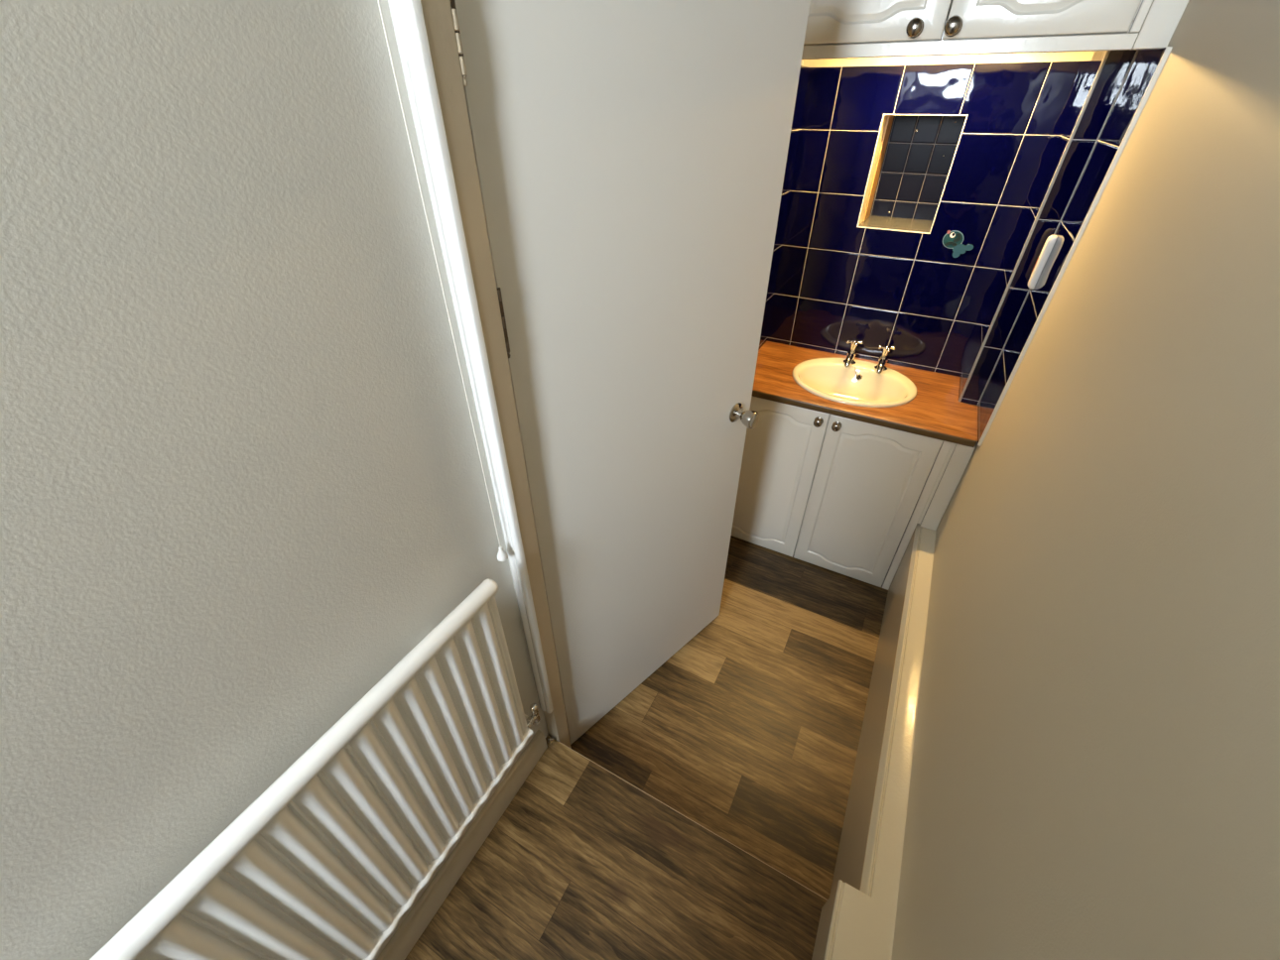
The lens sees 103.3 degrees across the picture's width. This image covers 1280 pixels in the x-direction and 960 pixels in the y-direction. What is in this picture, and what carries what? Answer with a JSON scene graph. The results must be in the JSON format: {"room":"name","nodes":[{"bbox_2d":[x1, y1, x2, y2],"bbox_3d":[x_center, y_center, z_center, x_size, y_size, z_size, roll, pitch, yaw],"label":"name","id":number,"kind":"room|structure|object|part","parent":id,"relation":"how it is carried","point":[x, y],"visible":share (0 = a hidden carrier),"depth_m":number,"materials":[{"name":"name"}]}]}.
{"room":"hallway","nodes":[
{"label":"hallway","id":0,"kind":"room"},
{"bbox_2d":[0,0,803,959],"bbox_3d":[-0.426,-0.102,0.636,0.100,2.900,4.200,18,40,22],"label":"wall","id":1,"kind":"structure","parent":0,"point":[242,481],"depth_m":0.51,"materials":[{"name":"white paint"}]},
{"bbox_2d":[89,578,540,959],"bbox_3d":[-0.566,0.720,0.702,0.082,0.600,1.257,18,40,22],"label":"radiator","id":2,"kind":"object","parent":1,"relation":"attached to","point":[326,863],"visible":1,"depth_m":0.80,"materials":[{"name":"metal"}]},
{"bbox_2d":[376,730,547,959],"bbox_3d":[-0.814,1.336,0.660,0.021,0.085,2.255,18,40,22],"label":"baseboard","id":3,"kind":"structure","parent":1,"relation":"attached to","point":[417,921],"depth_m":1.22,"materials":[{"name":"white wood"}]},
{"bbox_2d":[758,65,809,350],"bbox_3d":[0.440,-0.577,2.112,0.028,1.800,0.606,18,40,22],"label":"wall tiles","id":4,"kind":"structure","parent":1,"relation":"attached to","point":[804,71],"depth_m":1.97,"materials":[{"name":"blue tile"}]},
{"bbox_2d":[404,535,888,959],"bbox_3d":[0.499,1.300,0.986,2.125,0.240,4.200,18,40,22],"label":"floor","id":5,"kind":"structure","parent":0,"point":[750,731],"depth_m":1.46,"materials":[{"name":"brown wood"}]},
{"bbox_2d":[547,739,554,746],"bbox_3d":[-0.259,0.762,1.474,0.018,0.034,0.010,-15,39,-20],"label":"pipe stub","id":6,"kind":"object","parent":5,"relation":"on","point":[552,741],"visible":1,"depth_m":1.47,"materials":[{"name":"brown metal"}]},
{"bbox_2d":[560,743,827,900],"bbox_3d":[0.116,0.891,1.341,0.797,0.013,0.002,18,40,22],"label":"edging strip","id":7,"kind":"object","parent":5,"relation":"attached to","point":[561,743],"visible":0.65,"depth_m":1.32,"materials":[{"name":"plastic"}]},
{"bbox_2d":[730,395,975,590],"bbox_3d":[0.856,-0.055,2.270,0.882,0.768,0.524,18,40,22],"label":"vanity cabinet","id":8,"kind":"object","parent":5,"relation":"on","point":[844,496],"visible":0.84,"depth_m":2.05,"materials":[{"name":"white wood"}]},
{"bbox_3d":[0.547,-0.003,2.202,0.380,0.757,0.019,18,40,22],"label":"door","id":9,"kind":"part","parent":8,"relation":"part of","materials":[{"name":"white wood"}]},
{"bbox_3d":[0.675,-0.218,1.920,0.033,0.033,0.030,18,40,22],"label":"knob","id":10,"kind":"part","parent":8,"relation":"part of","materials":[{"name":"silver metal"}]},
{"bbox_3d":[0.734,-0.199,1.895,0.033,0.033,0.030,18,40,22],"label":"knob","id":11,"kind":"part","parent":8,"relation":"part of","materials":[{"name":"silver metal"}]},
{"bbox_2d":[751,341,977,447],"bbox_3d":[0.857,-0.381,2.038,0.874,0.030,0.520,18,40,22],"label":"countertop","id":12,"kind":"structure","parent":8,"relation":"on","point":[936,412],"depth_m":1.91,"materials":[{"name":"brown wood"}]},
{"bbox_2d":[843,337,863,368],"bbox_3d":[0.870,-0.526,2.105,0.060,0.098,0.116,29,45,33],"label":"tap","id":13,"kind":"object","parent":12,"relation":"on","point":[851,352],"visible":1,"depth_m":2.09,"materials":[{"name":"silver metal"}]},
{"bbox_3d":[0.868,-0.499,2.101,0.027,0.040,0.084,18,40,22],"label":"spout","id":14,"kind":"part","parent":13,"relation":"part of","materials":[{"name":"silver metal"}]},
{"bbox_3d":[0.889,-0.556,2.109,0.026,0.033,0.026,18,40,22],"label":"stem","id":15,"kind":"part","parent":13,"relation":"part of","materials":[{"name":"silver metal"}]},
{"bbox_3d":[0.889,-0.572,2.097,0.053,0.015,0.053,-24,43,-29],"label":"cross handle","id":16,"kind":"part","parent":13,"relation":"part of","materials":[{"name":"silver metal"}]},
{"bbox_2d":[792,357,917,407],"bbox_3d":[0.854,-0.348,2.071,0.475,0.150,0.425,18,40,22],"label":"washbasin","id":17,"kind":"object","parent":12,"relation":"in","point":[859,385],"visible":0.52,"depth_m":2.12,"materials":[{"name":"white ceramic"}]},
{"bbox_2d":[874,343,895,374],"bbox_3d":[0.980,-0.490,2.058,0.060,0.098,0.116,29,45,33],"label":"tap","id":18,"kind":"object","parent":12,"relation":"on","point":[883,358],"visible":1,"depth_m":2.05,"materials":[{"name":"silver metal"}]},
{"bbox_3d":[0.977,-0.464,2.053,0.027,0.040,0.084,18,40,22],"label":"spout","id":19,"kind":"part","parent":18,"relation":"part of","materials":[{"name":"silver metal"}]},
{"bbox_3d":[0.999,-0.520,2.061,0.026,0.033,0.026,18,40,22],"label":"stem","id":20,"kind":"part","parent":18,"relation":"part of","materials":[{"name":"silver metal"}]},
{"bbox_3d":[0.999,-0.536,2.049,0.053,0.015,0.053,-24,43,-29],"label":"cross handle","id":21,"kind":"part","parent":18,"relation":"part of","materials":[{"name":"silver metal"}]},
{"bbox_3d":[0.885,0.107,2.056,0.382,0.757,0.019,18,40,22],"label":"door","id":22,"kind":"part","parent":8,"relation":"part of","materials":[{"name":"white wood"}]},
{"bbox_3d":[1.111,0.024,1.847,0.066,0.385,0.034,18,40,22],"label":"filler panel","id":23,"kind":"part","parent":8,"relation":"part of","materials":[{"name":"white wood"}]},
{"bbox_2d":[767,60,1090,394],"bbox_3d":[0.966,-0.612,2.161,0.950,1.800,0.001,18,40,22],"label":"wall","id":24,"kind":"structure","parent":0,"point":[837,282],"depth_m":1.88,"materials":[{"name":"blue tile"}]},
{"bbox_2d":[856,113,968,234],"bbox_3d":[1.018,-1.156,1.901,0.261,0.358,0.258,18,40,22],"label":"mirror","id":25,"kind":"object","parent":24,"relation":"in","point":[914,155],"visible":0.97,"depth_m":1.97,"materials":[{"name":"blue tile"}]},
{"bbox_3d":[1.016,-1.016,2.002,0.254,0.004,0.246,18,40,22],"label":"sill","id":26,"kind":"part","parent":25,"relation":"part of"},
{"bbox_2d":[942,230,973,257],"bbox_3d":[1.156,-0.858,1.845,0.105,0.090,0.007,18,40,22],"label":"sticker","id":27,"kind":"object","parent":24,"relation":"attached to","point":[954,239],"visible":1,"depth_m":1.84,"materials":[{"name":"teal plastic"}]},
{"bbox_2d":[802,51,1094,67],"bbox_3d":[1.071,-1.121,1.966,1.050,2.850,0.342,18,40,22],"label":"wall","id":28,"kind":"structure","parent":0,"point":[1064,56],"depth_m":1.61,"materials":[{"name":"white paint"}]},
{"bbox_2d":[801,0,1189,59],"bbox_3d":[0.857,-1.437,1.230,0.883,0.644,0.540,18,40,22],"label":"upper cabinet","id":29,"kind":"object","parent":28,"relation":"attached to","point":[835,29],"visible":0.94,"depth_m":1.20,"materials":[{"name":"white wood"}]},
{"bbox_3d":[0.572,-1.378,1.145,0.388,0.590,0.019,18,40,22],"label":"door","id":30,"kind":"part","parent":29,"relation":"part of","materials":[{"name":"white wood"}]},
{"bbox_3d":[0.673,-1.108,1.240,0.038,0.038,0.034,18,40,22],"label":"knob","id":31,"kind":"part","parent":29,"relation":"part of","materials":[{"name":"silver metal"}]},
{"bbox_3d":[0.747,-1.084,1.208,0.038,0.038,0.034,18,40,22],"label":"knob","id":32,"kind":"part","parent":29,"relation":"part of","materials":[{"name":"silver metal"}]},
{"bbox_3d":[0.754,-1.092,1.251,0.883,0.066,0.030,18,40,22],"label":"rail","id":33,"kind":"part","parent":29,"relation":"part of","materials":[{"name":"white wood"}]},
{"bbox_3d":[0.906,-1.269,1.000,0.365,0.590,0.019,18,40,22],"label":"door","id":34,"kind":"part","parent":29,"relation":"part of","materials":[{"name":"white wood"}]},
{"bbox_3d":[1.114,-1.202,0.916,0.060,0.644,0.022,18,40,22],"label":"filler panel","id":35,"kind":"part","parent":29,"relation":"part of","materials":[{"name":"white wood"}]},
{"bbox_2d":[958,50,1136,405],"bbox_3d":[1.281,-0.767,1.661,0.063,1.042,0.244,18,40,22],"label":"wall","id":36,"kind":"structure","parent":0,"point":[1117,64],"depth_m":1.53,"materials":[{"name":"blue tile"}]},
{"bbox_2d":[958,50,1110,401],"bbox_3d":[1.198,-0.711,1.586,0.008,1.042,0.004,18,40,22],"label":"trim","id":37,"kind":"structure","parent":36,"relation":"attached to","point":[1107,52],"depth_m":1.51,"materials":[{"name":"grey tile"}]},
{"bbox_2d":[891,0,1279,959],"bbox_3d":[0.749,-0.144,0.699,0.131,2.900,2.950,18,40,22],"label":"wall","id":38,"kind":"structure","parent":0,"point":[1095,770],"depth_m":0.65,"materials":[{"name":"white paint"}]},
{"bbox_2d":[811,523,936,959],"bbox_3d":[0.547,0.927,1.278,0.112,0.388,2.450,18,40,22],"label":"baseboard","id":39,"kind":"structure","parent":38,"relation":"attached to","point":[857,920],"depth_m":1.29,"materials":[{"name":"white wood"}]},
{"bbox_2d":[977,47,1165,446],"bbox_3d":[1.190,-0.621,1.465,0.008,1.042,0.348,18,40,22],"label":"wall tiles","id":40,"kind":"structure","parent":38,"relation":"attached to","point":[1145,63],"depth_m":1.37,"materials":[{"name":"blue tile"}]},
{"bbox_2d":[977,50,1138,404],"bbox_3d":[1.250,-0.693,1.562,0.003,1.042,0.002,18,40,22],"label":"sealant line","id":41,"kind":"structure","parent":40,"relation":"attached to","point":[1136,51],"depth_m":1.45,"materials":[{"name":"grey tile"}]},
{"bbox_2d":[977,46,1172,446],"bbox_3d":[1.106,-0.509,1.355,0.010,0.990,0.005,18,40,22],"label":"tile edge","id":42,"kind":"structure","parent":38,"relation":"attached to","point":[1167,52],"depth_m":1.26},
{"bbox_3d":[0.603,-1.035,-0.575,2.295,0.050,4.550,18,40,22],"label":"ceiling","id":43,"kind":"structure","parent":0,"visible":0},
{"bbox_2d":[377,0,508,561],"bbox_3d":[-0.260,-0.581,0.423,0.080,1.876,0.080,18,40,22],"label":"pull cord","id":44,"kind":"object","parent":43,"relation":"hanging from","point":[502,556],"visible":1,"depth_m":0.67,"materials":[{"name":"white fabric"}]},
{"bbox_3d":[0.157,-1.047,-0.060,0.913,0.550,0.075,18,40,22],"label":"wall","id":45,"kind":"structure","parent":0,"visible":0},
{"bbox_2d":[387,0,571,749],"bbox_3d":[0.148,0.102,0.784,0.913,2.300,0.100,18,40,22],"label":"door frame","id":46,"kind":"structure","parent":45,"relation":"attached to","point":[425,34],"depth_m":0.72,"materials":[{"name":"white wood"}]},
{"bbox_2d":[449,0,810,745],"bbox_3d":[0.056,-0.066,1.266,0.779,1.968,0.102,-30,46,-34],"label":"door","id":47,"kind":"structure","parent":45,"relation":"in","point":[631,155],"depth_m":0.99,"materials":[{"name":"white wood"}]},
{"bbox_3d":[-0.213,-0.528,0.582,0.002,0.100,0.009,18,40,22],"label":"plate","id":48,"kind":"part","parent":47,"relation":"part of","materials":[{"name":"silver metal"}]},
{"bbox_3d":[-0.214,-0.248,0.791,0.002,0.100,0.009,18,40,22],"label":"plate","id":49,"kind":"part","parent":47,"relation":"part of","materials":[{"name":"silver metal"}]},
{"bbox_3d":[0.301,-0.178,1.435,0.050,0.050,0.058,-30,46,-34],"label":"handle","id":50,"kind":"part","parent":47,"relation":"part of","materials":[{"name":"silver metal"}]}
]}

